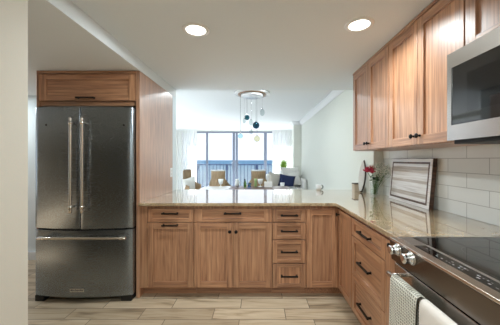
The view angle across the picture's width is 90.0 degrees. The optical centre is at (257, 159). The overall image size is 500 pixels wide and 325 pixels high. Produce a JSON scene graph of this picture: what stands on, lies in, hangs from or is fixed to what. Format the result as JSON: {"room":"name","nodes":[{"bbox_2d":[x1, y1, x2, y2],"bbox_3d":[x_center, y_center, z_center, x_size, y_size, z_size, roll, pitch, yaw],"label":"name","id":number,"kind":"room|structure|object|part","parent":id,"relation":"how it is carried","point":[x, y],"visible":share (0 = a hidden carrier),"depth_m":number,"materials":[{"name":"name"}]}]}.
{"room":"kitchen","nodes":[
{"label":"kitchen","id":0,"kind":"room"},
{"bbox_2d":[0,0,27,324],"bbox_3d":[-1.190,0.223,-0.686,0.120,2.195,3.828,0,0,0],"label":"wall","id":1,"kind":"structure","parent":0,"point":[13,13],"depth_m":1.16,"materials":[{"name":"paint"}]},
{"bbox_2d":[28,0,175,97],"bbox_3d":[-2.865,-1.117,0.425,3.470,0.525,6.050,0,0,0],"label":"ceiling","id":2,"kind":"structure","parent":0,"point":[61,36],"depth_m":1.92,"materials":[{"name":"paint"}]},
{"bbox_2d":[28,95,175,251],"bbox_3d":[-2.865,0.233,3.380,3.469,2.174,0.139,0,0,0],"label":"wall","id":3,"kind":"structure","parent":0,"point":[32,99],"depth_m":3.31,"materials":[{"name":"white paint"}]},
{"bbox_2d":[28,252,35,259],"bbox_3d":[-3.300,1.265,3.300,2.300,0.110,0.020,0,0,0],"label":"baseboard","id":4,"kind":"structure","parent":3,"relation":"attached to","point":[31,255],"depth_m":3.29,"materials":[{"name":"white wood"}]},
{"bbox_2d":[38,71,135,107],"bbox_3d":[-1.631,-0.686,2.828,0.931,0.329,0.944,0,0,0],"label":"upper cabinet","id":5,"kind":"object","parent":3,"relation":"attached to","point":[56,88],"visible":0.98,"depth_m":2.40,"materials":[{"name":"brown wood"}]},
{"bbox_3d":[-1.631,-0.838,2.397,0.931,0.026,0.025,0,0,0],"label":"trim","id":6,"kind":"part","parent":5,"relation":"part of","materials":[{"name":"brown wood"}]},
{"bbox_3d":[-1.632,-0.695,2.406,0.792,0.157,0.007,0,0,0],"label":"panel","id":7,"kind":"part","parent":5,"relation":"part of","materials":[{"name":"brown wood"}]},
{"bbox_2d":[28,260,360,324],"bbox_3d":[-1.350,1.370,0.350,6.500,0.100,5.900,0,0,0],"label":"floor","id":8,"kind":"structure","parent":0,"point":[150,308],"depth_m":2.19,"materials":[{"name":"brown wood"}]},
{"bbox_2d":[37,71,42,106],"bbox_3d":[-2.107,0.234,2.846,0.018,2.173,0.917,0,0,0],"label":"end panel","id":9,"kind":"object","parent":8,"relation":"on","point":[38,101],"visible":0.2,"depth_m":2.39,"materials":[{"name":"brown wood"}]},
{"bbox_2d":[35,106,135,300],"bbox_3d":[-1.629,0.407,2.721,0.914,1.825,0.997,0,0,0],"label":"refrigerator","id":10,"kind":"object","parent":8,"relation":"on","point":[86,155],"visible":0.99,"depth_m":2.30,"materials":[{"name":"metal"}]},
{"bbox_3d":[-1.859,0.070,2.349,0.454,1.125,0.122,0,0,0],"label":"door","id":11,"kind":"part","parent":10,"relation":"part of","materials":[{"name":"silver metal"}]},
{"bbox_3d":[-1.681,0.045,2.256,0.031,0.860,0.067,0,0,0],"label":"handle","id":12,"kind":"part","parent":10,"relation":"part of","materials":[{"name":"silver metal"}]},
{"bbox_3d":[-1.595,0.708,2.290,0.797,0.031,0.090,0,0,0],"label":"handle","id":13,"kind":"part","parent":10,"relation":"part of","materials":[{"name":"silver metal"}]},
{"bbox_3d":[-1.577,0.045,2.256,0.031,0.860,0.067,0,0,0],"label":"handle","id":14,"kind":"part","parent":10,"relation":"part of","materials":[{"name":"silver metal"}]},
{"bbox_3d":[-1.629,0.954,2.349,0.914,0.613,0.122,0,0,0],"label":"freezer drawer","id":15,"kind":"part","parent":10,"relation":"part of","materials":[{"name":"silver metal"}]},
{"bbox_3d":[-1.399,0.070,2.349,0.454,1.125,0.122,0,0,0],"label":"door","id":16,"kind":"part","parent":10,"relation":"part of","materials":[{"name":"silver metal"}]},
{"bbox_2d":[136,71,171,297],"bbox_3d":[-1.147,0.234,2.846,0.035,2.173,0.917,0,0,0],"label":"end panel","id":17,"kind":"object","parent":8,"relation":"on","point":[153,102],"visible":0.76,"depth_m":2.63,"materials":[{"name":"brown wood"}]},
{"bbox_2d":[140,206,195,292],"bbox_3d":[-0.871,0.878,2.675,0.518,0.884,0.649,0,0,0],"label":"base cabinet","id":18,"kind":"object","parent":8,"relation":"on","point":[166,232],"visible":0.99,"depth_m":2.40,"materials":[{"name":"brown wood"}]},
{"bbox_3d":[-0.835,0.508,2.368,0.155,0.018,0.034,0,0,0],"label":"handle","id":19,"kind":"part","parent":18,"relation":"part of","materials":[{"name":"black metal"}]},
{"bbox_3d":[-0.835,0.620,2.368,0.155,0.018,0.034,0,0,0],"label":"handle","id":20,"kind":"part","parent":18,"relation":"part of","materials":[{"name":"black metal"}]},
{"bbox_3d":[-0.836,0.530,2.395,0.441,0.120,0.020,0,0,0],"label":"drawer","id":21,"kind":"part","parent":18,"relation":"part of","materials":[{"name":"brown wood"}]},
{"bbox_3d":[-0.836,0.908,2.395,0.441,0.620,0.020,0,0,0],"label":"door","id":22,"kind":"part","parent":18,"relation":"part of","materials":[{"name":"brown wood"}]},
{"bbox_3d":[-0.836,0.530,2.401,0.359,0.060,0.007,0,0,0],"label":"panel","id":23,"kind":"part","parent":18,"relation":"part of","materials":[{"name":"brown wood"}]},
{"bbox_3d":[-0.836,0.908,2.401,0.333,0.512,0.007,0,0,0],"label":"panel","id":24,"kind":"part","parent":18,"relation":"part of","materials":[{"name":"brown wood"}]},
{"bbox_2d":[194,206,271,292],"bbox_3d":[-0.238,0.878,2.675,0.746,0.884,0.649,0,0,0],"label":"base cabinet","id":25,"kind":"object","parent":8,"relation":"on","point":[233,244],"visible":1,"depth_m":2.40,"materials":[{"name":"brown wood"}]},
{"bbox_3d":[-0.424,0.908,2.395,0.368,0.620,0.020,0,0,0],"label":"door","id":26,"kind":"part","parent":25,"relation":"part of","materials":[{"name":"brown wood"}]},
{"bbox_3d":[-0.424,0.908,2.401,0.260,0.512,0.007,0,0,0],"label":"panel","id":27,"kind":"part","parent":25,"relation":"part of","materials":[{"name":"brown wood"}]},
{"bbox_3d":[-0.240,0.508,2.368,0.165,0.018,0.034,0,0,0],"label":"handle","id":28,"kind":"part","parent":25,"relation":"part of","materials":[{"name":"black metal"}]},
{"bbox_3d":[-0.238,0.530,2.395,0.740,0.120,0.020,0,0,0],"label":"drawer","id":29,"kind":"part","parent":25,"relation":"part of","materials":[{"name":"brown wood"}]},
{"bbox_3d":[-0.238,0.530,2.401,0.598,0.060,0.007,0,0,0],"label":"panel","id":30,"kind":"part","parent":25,"relation":"part of","materials":[{"name":"brown wood"}]},
{"bbox_3d":[-0.052,0.908,2.395,0.368,0.620,0.020,0,0,0],"label":"door","id":31,"kind":"part","parent":25,"relation":"part of","materials":[{"name":"brown wood"}]},
{"bbox_3d":[-0.052,0.908,2.401,0.260,0.512,0.007,0,0,0],"label":"panel","id":32,"kind":"part","parent":25,"relation":"part of","materials":[{"name":"brown wood"}]},
{"bbox_2d":[272,206,305,292],"bbox_3d":[0.296,0.878,2.675,0.321,0.884,0.649,0,0,0],"label":"base cabinet","id":33,"kind":"object","parent":8,"relation":"on","point":[288,222],"visible":0.98,"depth_m":2.39,"materials":[{"name":"brown wood"}]},
{"bbox_3d":[0.296,1.105,2.395,0.315,0.226,0.020,0,0,0],"label":"drawer","id":34,"kind":"part","parent":33,"relation":"part of","materials":[{"name":"brown wood"}]},
{"bbox_3d":[0.296,1.105,2.401,0.233,0.166,0.007,0,0,0],"label":"panel","id":35,"kind":"part","parent":33,"relation":"part of","materials":[{"name":"brown wood"}]},
{"bbox_3d":[0.296,0.875,2.395,0.315,0.218,0.020,0,0,0],"label":"drawer","id":36,"kind":"part","parent":33,"relation":"part of","materials":[{"name":"brown wood"}]},
{"bbox_3d":[0.296,0.875,2.401,0.233,0.158,0.007,0,0,0],"label":"panel","id":37,"kind":"part","parent":33,"relation":"part of","materials":[{"name":"brown wood"}]},
{"bbox_3d":[0.296,0.678,2.395,0.315,0.160,0.020,0,0,0],"label":"drawer","id":38,"kind":"part","parent":33,"relation":"part of","materials":[{"name":"brown wood"}]},
{"bbox_3d":[0.296,0.678,2.401,0.233,0.100,0.007,0,0,0],"label":"panel","id":39,"kind":"part","parent":33,"relation":"part of","materials":[{"name":"brown wood"}]},
{"bbox_3d":[0.296,0.530,2.395,0.315,0.120,0.020,0,0,0],"label":"drawer","id":40,"kind":"part","parent":33,"relation":"part of","materials":[{"name":"brown wood"}]},
{"bbox_3d":[0.296,0.530,2.401,0.233,0.060,0.007,0,0,0],"label":"panel","id":41,"kind":"part","parent":33,"relation":"part of","materials":[{"name":"brown wood"}]},
{"bbox_3d":[0.297,1.102,2.368,0.165,0.018,0.034,0,0,0],"label":"handle","id":42,"kind":"part","parent":33,"relation":"part of","materials":[{"name":"black metal"}]},
{"bbox_3d":[0.297,0.527,2.368,0.165,0.018,0.034,0,0,0],"label":"handle","id":43,"kind":"part","parent":33,"relation":"part of","materials":[{"name":"black metal"}]},
{"bbox_2d":[304,206,353,307],"bbox_3d":[0.904,0.878,2.522,0.892,0.884,0.955,0,0,0],"label":"base cabinet","id":44,"kind":"object","parent":8,"relation":"on","point":[328,228],"visible":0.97,"depth_m":2.38,"materials":[{"name":"brown wood"}]},
{"bbox_3d":[0.612,0.844,2.395,0.299,0.748,0.020,0,0,0],"label":"door","id":45,"kind":"part","parent":44,"relation":"part of","materials":[{"name":"brown wood"}]},
{"bbox_3d":[0.612,0.844,2.401,0.197,0.646,0.007,0,0,0],"label":"panel","id":46,"kind":"part","parent":44,"relation":"part of","materials":[{"name":"brown wood"}]},
{"bbox_3d":[0.781,0.844,2.216,0.007,0.646,0.229,0,0,0],"label":"panel","id":47,"kind":"part","parent":44,"relation":"part of","materials":[{"name":"brown wood"}]},
{"bbox_3d":[0.775,0.844,2.216,0.020,0.748,0.331,0,0,0],"label":"door","id":48,"kind":"part","parent":44,"relation":"part of","materials":[{"name":"brown wood"}]},
{"bbox_2d":[352,217,387,324],"bbox_3d":[1.091,0.878,1.776,0.719,0.884,0.535,0,0,0],"label":"base cabinet","id":49,"kind":"object","parent":8,"relation":"on","point":[368,244],"visible":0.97,"depth_m":1.75,"materials":[{"name":"brown wood"}]},
{"bbox_3d":[0.748,1.071,1.775,0.034,0.018,0.190,0,0,0],"label":"handle","id":50,"kind":"part","parent":49,"relation":"part of","materials":[{"name":"black metal"}]},
{"bbox_3d":[0.748,0.765,1.775,0.034,0.018,0.190,0,0,0],"label":"handle","id":51,"kind":"part","parent":49,"relation":"part of","materials":[{"name":"black metal"}]},
{"bbox_3d":[0.748,0.535,1.775,0.034,0.018,0.190,0,0,0],"label":"handle","id":52,"kind":"part","parent":49,"relation":"part of","materials":[{"name":"black metal"}]},
{"bbox_3d":[0.775,1.075,1.776,0.020,0.287,0.531,0,0,0],"label":"drawer","id":53,"kind":"part","parent":49,"relation":"part of","materials":[{"name":"brown wood"}]},
{"bbox_3d":[0.781,1.075,1.776,0.007,0.211,0.439,0,0,0],"label":"panel","id":54,"kind":"part","parent":49,"relation":"part of","materials":[{"name":"brown wood"}]},
{"bbox_3d":[0.775,0.768,1.776,0.020,0.309,0.531,0,0,0],"label":"drawer","id":55,"kind":"part","parent":49,"relation":"part of","materials":[{"name":"brown wood"}]},
{"bbox_3d":[0.781,0.768,1.776,0.007,0.233,0.439,0,0,0],"label":"panel","id":56,"kind":"part","parent":49,"relation":"part of","materials":[{"name":"brown wood"}]},
{"bbox_3d":[0.781,0.538,1.776,0.007,0.060,0.439,0,0,0],"label":"panel","id":57,"kind":"part","parent":49,"relation":"part of","materials":[{"name":"brown wood"}]},
{"bbox_3d":[0.775,0.538,1.776,0.020,0.136,0.531,0,0,0],"label":"drawer","id":58,"kind":"part","parent":49,"relation":"part of","materials":[{"name":"brown wood"}]},
{"bbox_2d":[385,237,394,324],"bbox_3d":[1.091,0.878,1.415,0.718,0.884,0.181,0,0,0],"label":"base cabinet","id":59,"kind":"object","parent":8,"relation":"on","point":[389,262],"visible":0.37,"depth_m":1.48,"materials":[{"name":"brown wood"}]},
{"bbox_2d":[138,190,499,237],"bbox_3d":[0.169,0.420,2.381,2.596,0.029,2.118,0,0,0],"label":"countertop","id":60,"kind":"structure","parent":59,"relation":"on","point":[388,216],"depth_m":2.28,"materials":[{"name":"stone"}]},
{"bbox_2d":[316,184,322,189],"bbox_3d":[0.839,0.369,3.400,0.103,0.071,0.076,0,0,0],"label":"mug","id":61,"kind":"object","parent":60,"relation":"on","point":[318,186],"visible":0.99,"depth_m":3.37,"materials":[{"name":"white ceramic"}]},
{"bbox_2d":[352,183,359,191],"bbox_3d":[1.273,0.351,3.225,0.096,0.108,0.096,0,0,0],"label":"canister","id":62,"kind":"object","parent":60,"relation":"on","point":[355,187],"visible":0.62,"depth_m":3.18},
{"bbox_2d":[358,160,365,191],"bbox_3d":[1.302,0.201,3.123,0.082,0.405,0.071,0,0,0],"label":"ornament","id":63,"kind":"object","parent":60,"relation":"on","point":[362,174],"visible":0.99,"depth_m":3.11,"materials":[{"name":"white ceramic"}]},
{"bbox_2d":[389,158,437,209],"bbox_3d":[1.431,0.197,2.361,0.072,0.424,0.662,0,0,1],"label":"cutting board","id":64,"kind":"object","parent":60,"relation":"on","point":[412,180],"visible":0.98,"depth_m":2.25,"materials":[{"name":"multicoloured wood"}]},
{"bbox_3d":[1.315,0.328,2.830,0.090,0.154,0.090,0,0,0],"label":"glass vase","id":65,"kind":"object","parent":60,"relation":"on","visible":0},
{"bbox_2d":[363,166,375,194],"bbox_3d":[1.259,0.229,2.810,0.152,0.327,0.095,0,0,0],"label":"rose","id":66,"kind":"object","parent":65,"relation":"in","point":[367,169],"visible":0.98,"depth_m":2.80,"materials":[{"name":"red plant"}]},
{"bbox_2d":[368,161,390,193],"bbox_3d":[1.351,0.199,2.801,0.220,0.374,0.249,0,0,0],"label":"flowers","id":67,"kind":"object","parent":65,"relation":"in","point":[382,167],"visible":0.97,"depth_m":2.77,"materials":[{"name":"plant"}]},
{"bbox_2d":[386,237,499,324],"bbox_3d":[1.058,0.860,0.938,0.817,0.920,0.759,0,0,0],"label":"range","id":68,"kind":"object","parent":8,"relation":"on","point":[460,276],"visible":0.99,"depth_m":0.99,"materials":[{"name":"metal"}]},
{"bbox_3d":[0.671,0.444,1.238,0.040,0.054,0.054,0,0,0],"label":"knob","id":69,"kind":"part","parent":68,"relation":"part of","materials":[{"name":"silver metal"}]},
{"bbox_3d":[0.683,0.572,0.938,0.067,0.025,0.659,0,0,0],"label":"handle","id":70,"kind":"part","parent":68,"relation":"part of","materials":[{"name":"silver metal"}]},
{"bbox_3d":[0.671,0.444,1.128,0.040,0.054,0.054,0,0,0],"label":"knob","id":71,"kind":"part","parent":68,"relation":"part of","materials":[{"name":"silver metal"}]},
{"bbox_2d":[389,274,425,324],"bbox_3d":[0.651,0.756,1.113,0.068,0.409,0.201,0,0,0],"label":"dish towel","id":72,"kind":"object","parent":68,"relation":"hanging from","point":[403,306],"visible":0.94,"depth_m":1.10,"materials":[{"name":"beige fabric"}]},
{"bbox_3d":[0.741,0.820,0.938,0.049,0.570,0.751,0,0,0],"label":"oven door","id":73,"kind":"part","parent":68,"relation":"part of","materials":[{"name":"silver metal"}]},
{"bbox_2d":[419,299,457,324],"bbox_3d":[0.651,0.766,0.880,0.068,0.429,0.229,0,0,0],"label":"dish towel","id":74,"kind":"object","parent":68,"relation":"hanging from","point":[429,314],"visible":1,"depth_m":0.93,"materials":[{"name":"white fabric"}]},
{"bbox_3d":[1.101,0.412,0.938,0.732,0.025,0.759,0,0,0],"label":"frame","id":75,"kind":"part","parent":68,"relation":"part of","materials":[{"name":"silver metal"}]},
{"bbox_3d":[1.100,0.412,0.938,0.600,0.016,0.735,0,0,0],"label":"cooktop glass","id":76,"kind":"part","parent":68,"relation":"part of","materials":[{"name":"black glass"}]},
{"bbox_3d":[0.764,0.412,0.938,0.058,0.016,0.489,0,0,0],"label":"touch panel","id":77,"kind":"part","parent":68,"relation":"part of","materials":[{"name":"black glass"}]},
{"bbox_2d":[197,130,271,130],"bbox_3d":[-1.350,0.060,10.200,6.500,2.520,0.200,0,0,0],"label":"wall","id":78,"kind":"structure","parent":0,"point":[197,130],"depth_m":10.10,"materials":[{"name":"paint"}]},
{"bbox_2d":[197,131,271,185],"bbox_3d":[-0.900,0.080,10.143,4.408,2.480,0.154,0,0,0],"label":"window","id":79,"kind":"structure","parent":78,"relation":"in","point":[206,132],"depth_m":10.14,"materials":[{"name":"white metal"}]},
{"bbox_3d":[-2.070,0.085,10.170,0.080,2.370,0.060,0,0,0],"label":"frame post","id":80,"kind":"part","parent":79,"relation":"part of","materials":[{"name":"white metal"}]},
{"bbox_3d":[-0.980,0.085,10.150,0.100,2.370,0.060,0,0,0],"label":"frame post","id":81,"kind":"part","parent":79,"relation":"part of","materials":[{"name":"white metal"}]},
{"bbox_3d":[-0.865,0.085,10.190,0.090,2.370,0.060,0,0,0],"label":"frame post","id":82,"kind":"part","parent":79,"relation":"part of","materials":[{"name":"white metal"}]},
{"bbox_3d":[0.300,0.085,10.170,0.120,2.370,0.060,0,0,0],"label":"frame post","id":83,"kind":"part","parent":79,"relation":"part of","materials":[{"name":"white metal"}]},
{"bbox_2d":[71,0,433,89],"bbox_3d":[0.310,-1.171,0.425,2.880,0.417,6.050,0,0,0],"label":"ceiling","id":84,"kind":"structure","parent":0,"point":[249,44],"depth_m":1.95,"materials":[{"name":"paint"}]},
{"bbox_2d":[182,22,209,36],"bbox_3d":[-0.459,-0.959,1.850,0.200,0.009,0.200,0,0,0],"label":"recessed light","id":85,"kind":"object","parent":84,"relation":"in","point":[192,29],"visible":1,"depth_m":1.84,"materials":[{"name":"white"}]},
{"bbox_2d":[344,17,374,31],"bbox_3d":[0.721,-0.959,1.780,0.200,0.009,0.200,0,0,0],"label":"recessed light","id":86,"kind":"object","parent":84,"relation":"in","point":[359,24],"visible":1,"depth_m":1.77,"materials":[{"name":"white"}]},
{"bbox_2d":[176,90,331,129],"bbox_3d":[-1.350,-1.290,6.975,6.500,0.180,7.050,0,0,0],"label":"ceiling","id":87,"kind":"structure","parent":0,"point":[195,109],"depth_m":5.83,"materials":[{"name":"white paint"}]},
{"bbox_2d":[176,130,196,189],"bbox_3d":[-2.860,0.045,9.900,0.880,2.490,0.068,0,0,0],"label":"sheer curtain","id":88,"kind":"object","parent":87,"relation":"hanging from","point":[186,140],"visible":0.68,"depth_m":9.90,"materials":[{"name":"white fabric"}]},
{"bbox_2d":[234,90,269,140],"bbox_3d":[-0.107,-0.765,4.470,0.630,0.870,0.630,0,0,0],"label":"pendant light","id":89,"kind":"object","parent":87,"relation":"hanging from","point":[246,94],"visible":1,"depth_m":4.38,"materials":[{"name":"silver metal"}]},
{"bbox_3d":[-0.315,-0.837,4.470,0.004,0.667,0.004,0,0,0],"label":"cord","id":90,"kind":"part","parent":89,"relation":"part of","materials":[{"name":"plastic"}]},
{"bbox_3d":[-0.035,-0.614,4.420,0.124,0.124,0.124,0,0,0],"label":"globe","id":91,"kind":"part","parent":89,"relation":"part of","materials":[{"name":"blue glass"}]},
{"bbox_2d":[272,130,291,173],"bbox_3d":[1.080,0.045,9.899,1.040,2.490,0.068,0,0,0],"label":"sheer curtain","id":92,"kind":"object","parent":87,"relation":"hanging from","point":[281,139],"visible":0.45,"depth_m":9.90,"materials":[{"name":"white fabric"}]},
{"bbox_2d":[292,125,300,173],"bbox_3d":[1.440,0.060,8.025,0.620,2.520,0.350,0,0,0],"label":"wall column","id":93,"kind":"structure","parent":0,"point":[296,129],"depth_m":7.85,"materials":[{"name":"paint"}]},
{"bbox_2d":[301,90,382,194],"bbox_3d":[1.630,0.060,6.620,0.540,2.520,7.360,0,0,0],"label":"wall","id":94,"kind":"structure","parent":0,"point":[328,157],"depth_m":4.50,"materials":[{"name":"paint"}]},
{"bbox_2d":[290,90,344,126],"bbox_3d":[1.393,-1.145,5.872,0.695,0.110,4.825,0,0,0],"label":"crown molding","id":95,"kind":"structure","parent":94,"relation":"attached to","point":[333,94],"depth_m":5.29,"materials":[{"name":"white paint"}]},
{"bbox_3d":[1.613,0.179,0.170,0.275,2.283,5.540,0,0,0],"label":"wall","id":96,"kind":"structure","parent":0,"visible":0},
{"bbox_2d":[353,43,429,150],"bbox_3d":[1.248,-0.528,2.413,0.441,0.861,0.755,0,0,0],"label":"upper cabinet","id":97,"kind":"object","parent":96,"relation":"attached to","point":[371,80],"visible":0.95,"depth_m":2.34,"materials":[{"name":"brown wood"}]},
{"bbox_3d":[1.070,-0.519,2.601,0.020,0.830,0.372,0,0,0],"label":"door","id":98,"kind":"part","parent":97,"relation":"part of","materials":[{"name":"brown wood"}]},
{"bbox_3d":[1.077,-0.519,2.601,0.007,0.718,0.260,0,0,0],"label":"panel","id":99,"kind":"part","parent":97,"relation":"part of","materials":[{"name":"brown wood"}]},
{"bbox_3d":[1.068,-0.949,2.413,0.024,0.021,0.755,0,0,0],"label":"trim","id":100,"kind":"part","parent":97,"relation":"part of","materials":[{"name":"brown wood"}]},
{"bbox_3d":[1.077,-0.519,2.224,0.007,0.718,0.261,0,0,0],"label":"panel","id":101,"kind":"part","parent":97,"relation":"part of","materials":[{"name":"brown wood"}]},
{"bbox_3d":[1.070,-0.519,2.224,0.020,0.830,0.373,0,0,0],"label":"door","id":102,"kind":"part","parent":97,"relation":"part of","materials":[{"name":"brown wood"}]},
{"bbox_2d":[388,0,489,147],"bbox_3d":[1.248,-0.528,1.659,0.441,0.861,0.748,0,0,0],"label":"upper cabinet","id":103,"kind":"object","parent":96,"relation":"attached to","point":[418,53],"visible":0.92,"depth_m":1.60,"materials":[{"name":"brown wood"}]},
{"bbox_3d":[1.077,-0.519,1.849,0.007,0.718,0.249,0,0,0],"label":"panel","id":104,"kind":"part","parent":103,"relation":"part of","materials":[{"name":"brown wood"}]},
{"bbox_3d":[1.070,-0.519,1.849,0.020,0.830,0.361,0,0,0],"label":"door","id":105,"kind":"part","parent":103,"relation":"part of","materials":[{"name":"brown wood"}]},
{"bbox_3d":[1.068,-0.949,1.659,0.024,0.021,0.748,0,0,0],"label":"trim","id":106,"kind":"part","parent":103,"relation":"part of","materials":[{"name":"brown wood"}]},
{"bbox_3d":[1.077,-0.519,1.477,0.007,0.718,0.264,0,0,0],"label":"panel","id":107,"kind":"part","parent":103,"relation":"part of","materials":[{"name":"brown wood"}]},
{"bbox_3d":[1.070,-0.519,1.477,0.020,0.830,0.376,0,0,0],"label":"door","id":108,"kind":"part","parent":103,"relation":"part of","materials":[{"name":"brown wood"}]},
{"bbox_2d":[383,144,499,226],"bbox_3d":[1.472,0.113,0.220,0.006,0.586,5.440,0,0,0],"label":"wall tile","id":109,"kind":"structure","parent":96,"relation":"attached to","point":[467,184],"depth_m":1.77,"materials":[{"name":"white tile"}]},
{"bbox_2d":[465,0,499,44],"bbox_3d":[1.248,-0.750,0.901,0.441,0.417,0.763,0,0,0],"label":"upper cabinet","id":110,"kind":"object","parent":96,"relation":"attached to","point":[482,17],"visible":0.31,"depth_m":1.21,"materials":[{"name":"brown wood"}]},
{"bbox_2d":[447,26,499,143],"bbox_3d":[1.190,-0.307,0.901,0.557,0.455,0.756,0,0,0],"label":"microwave","id":111,"kind":"object","parent":110,"relation":"attached to","point":[473,70],"visible":1,"depth_m":1.11,"materials":[{"name":"metal"}]},
{"bbox_3d":[0.983,-0.317,0.957,0.028,0.291,0.592,0,0,0],"label":"glass","id":112,"kind":"part","parent":111,"relation":"part of","materials":[{"name":"black glass"}]},
{"bbox_3d":[1.077,-0.741,1.091,0.007,0.274,0.263,0,0,0],"label":"panel","id":113,"kind":"part","parent":110,"relation":"part of","materials":[{"name":"brown wood"}]},
{"bbox_3d":[-1.350,1.370,6.800,6.500,0.100,7.000,0,0,0],"label":"floor","id":114,"kind":"structure","parent":0,"visible":0},
{"bbox_2d":[183,169,200,189],"bbox_3d":[-1.718,0.781,6.610,0.519,1.079,0.566,0,0,20],"label":"wicker armchair","id":115,"kind":"object","parent":114,"relation":"on","point":[186,172],"visible":0.28,"depth_m":6.75,"materials":[{"name":"wicker"}]},
{"bbox_3d":[-1.907,0.665,6.679,0.103,0.811,0.360,0,0,20],"label":"backrest","id":116,"kind":"part","parent":115,"relation":"part of","materials":[{"name":"wicker"}]},
{"bbox_2d":[183,176,194,189],"bbox_3d":[-1.797,0.646,6.515,0.247,0.513,0.464,0,0,40],"label":"throw cushion","id":117,"kind":"object","parent":115,"relation":"on","point":[190,181],"visible":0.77,"depth_m":6.45,"materials":[{"name":"white fabric"}]},
{"bbox_3d":[-1.693,0.765,6.843,0.280,0.612,0.080,0,0,-1],"label":"arm","id":118,"kind":"part","parent":115,"relation":"part of","materials":[{"name":"wicker"}]},
{"bbox_2d":[199,186,230,189],"bbox_3d":[-0.870,0.945,5.195,0.580,0.750,0.490,0,0,0],"label":"side table","id":119,"kind":"object","parent":114,"relation":"on","point":[204,187],"visible":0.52,"depth_m":5.00,"materials":[{"name":"white ceramic"}]},
{"bbox_2d":[209,170,231,186],"bbox_3d":[-0.964,0.781,6.370,0.566,1.079,0.519,0,0,7],"label":"wicker armchair","id":120,"kind":"object","parent":114,"relation":"on","point":[215,174],"visible":0.27,"depth_m":6.14,"materials":[{"name":"wicker"}]},
{"bbox_3d":[-0.988,0.665,6.170,0.360,0.811,0.103,0,0,7],"label":"backrest","id":121,"kind":"part","parent":120,"relation":"part of","materials":[{"name":"wicker"}]},
{"bbox_2d":[247,170,266,185],"bbox_3d":[-0.009,0.781,6.370,0.566,1.079,0.519,0,0,-7],"label":"wicker armchair","id":122,"kind":"object","parent":114,"relation":"on","point":[258,174],"visible":0.2,"depth_m":6.15,"materials":[{"name":"wicker"}]},
{"bbox_2d":[229,186,290,189],"bbox_3d":[0.040,0.943,5.020,1.200,0.755,0.800,0,0,0],"label":"dining table","id":123,"kind":"object","parent":114,"relation":"on","point":[232,187],"visible":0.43,"depth_m":4.96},
{"bbox_2d":[235,179,240,186],"bbox_3d":[-0.431,0.484,5.300,0.124,0.160,0.096,0,0,0],"label":"pitcher","id":124,"kind":"object","parent":123,"relation":"on","point":[237,184],"visible":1,"depth_m":5.27,"materials":[{"name":"white ceramic"}]},
{"bbox_2d":[264,182,271,186],"bbox_3d":[0.211,0.510,5.215,0.160,0.110,0.130,0,0,0],"label":"gift box","id":125,"kind":"object","parent":123,"relation":"on","point":[266,184],"visible":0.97,"depth_m":5.15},
{"bbox_2d":[278,158,287,173],"bbox_3d":[0.822,0.600,8.321,0.486,1.439,0.438,0,0,0],"label":"potted grass","id":126,"kind":"object","parent":114,"relation":"on","point":[283,164],"depth_m":8.26,"materials":[{"name":"green plant"}]},
{"bbox_2d":[266,174,306,189],"bbox_3d":[0.782,0.870,7.295,1.125,0.900,0.930,0,0,0],"label":"sofa","id":127,"kind":"object","parent":114,"relation":"on","point":[303,186],"visible":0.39,"depth_m":6.94,"materials":[{"name":"white fabric"}]},
{"bbox_2d":[268,172,279,185],"bbox_3d":[0.465,0.586,7.180,0.505,0.566,0.271,0,0,-25],"label":"throw cushion","id":128,"kind":"object","parent":127,"relation":"on","point":[274,178],"visible":0.7,"depth_m":7.12,"materials":[{"name":"beige fabric"}]},
{"bbox_2d":[278,174,295,185],"bbox_3d":[0.813,0.593,7.077,0.515,0.457,0.264,0,0,8],"label":"throw cushion","id":129,"kind":"object","parent":127,"relation":"on","point":[288,180],"visible":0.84,"depth_m":7.02,"materials":[{"name":"blue fabric"}]},
{"bbox_2d":[280,167,298,185],"bbox_3d":[0.934,0.489,7.380,0.560,0.599,0.258,0,0,0],"label":"throw cushion","id":130,"kind":"object","parent":127,"relation":"on","point":[284,171],"visible":0.36,"depth_m":7.35,"materials":[{"name":"white fabric"}]},
{"bbox_2d":[288,170,300,185],"bbox_3d":[1.051,0.542,7.255,0.451,0.540,0.228,0,0,14],"label":"throw cushion","id":131,"kind":"object","parent":127,"relation":"on","point":[297,181],"visible":0.67,"depth_m":7.19,"materials":[{"name":"white fabric"}]},
{"bbox_3d":[1.290,0.860,7.270,0.110,0.680,0.860,0,0,0],"label":"arm","id":132,"kind":"part","parent":127,"relation":"part of","materials":[{"name":"white fabric"}]},
{"bbox_3d":[-1.000,1.440,11.150,8.000,0.160,1.700,0,0,0],"label":"floor","id":133,"kind":"structure","parent":0,"visible":0},
{"bbox_2d":[197,164,271,186],"bbox_3d":[-1.000,0.775,11.600,8.000,1.170,0.100,0,0,0],"label":"balcony railing","id":134,"kind":"object","parent":133,"relation":"on","point":[256,166],"visible":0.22,"depth_m":11.57,"materials":[{"name":"metal"}]},
{"bbox_3d":[-1.440,0.800,11.600,0.120,1.120,0.100,0,0,0],"label":"post","id":135,"kind":"part","parent":134,"relation":"part of","materials":[{"name":"metal"}]},
{"bbox_3d":[-1.000,0.215,11.600,8.000,0.050,0.080,0,0,0],"label":"rail","id":136,"kind":"part","parent":134,"relation":"part of","materials":[{"name":"metal"}]},
{"label":"outside","id":137,"kind":"structure","parent":0,"visible":0},
{"bbox_2d":[197,160,271,187],"bbox_3d":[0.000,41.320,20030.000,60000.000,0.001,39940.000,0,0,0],"label":"sea","id":138,"kind":"structure","parent":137,"point":[242,169],"depth_m":1215.30,"materials":[{"name":"blue liquid"}]}
]}

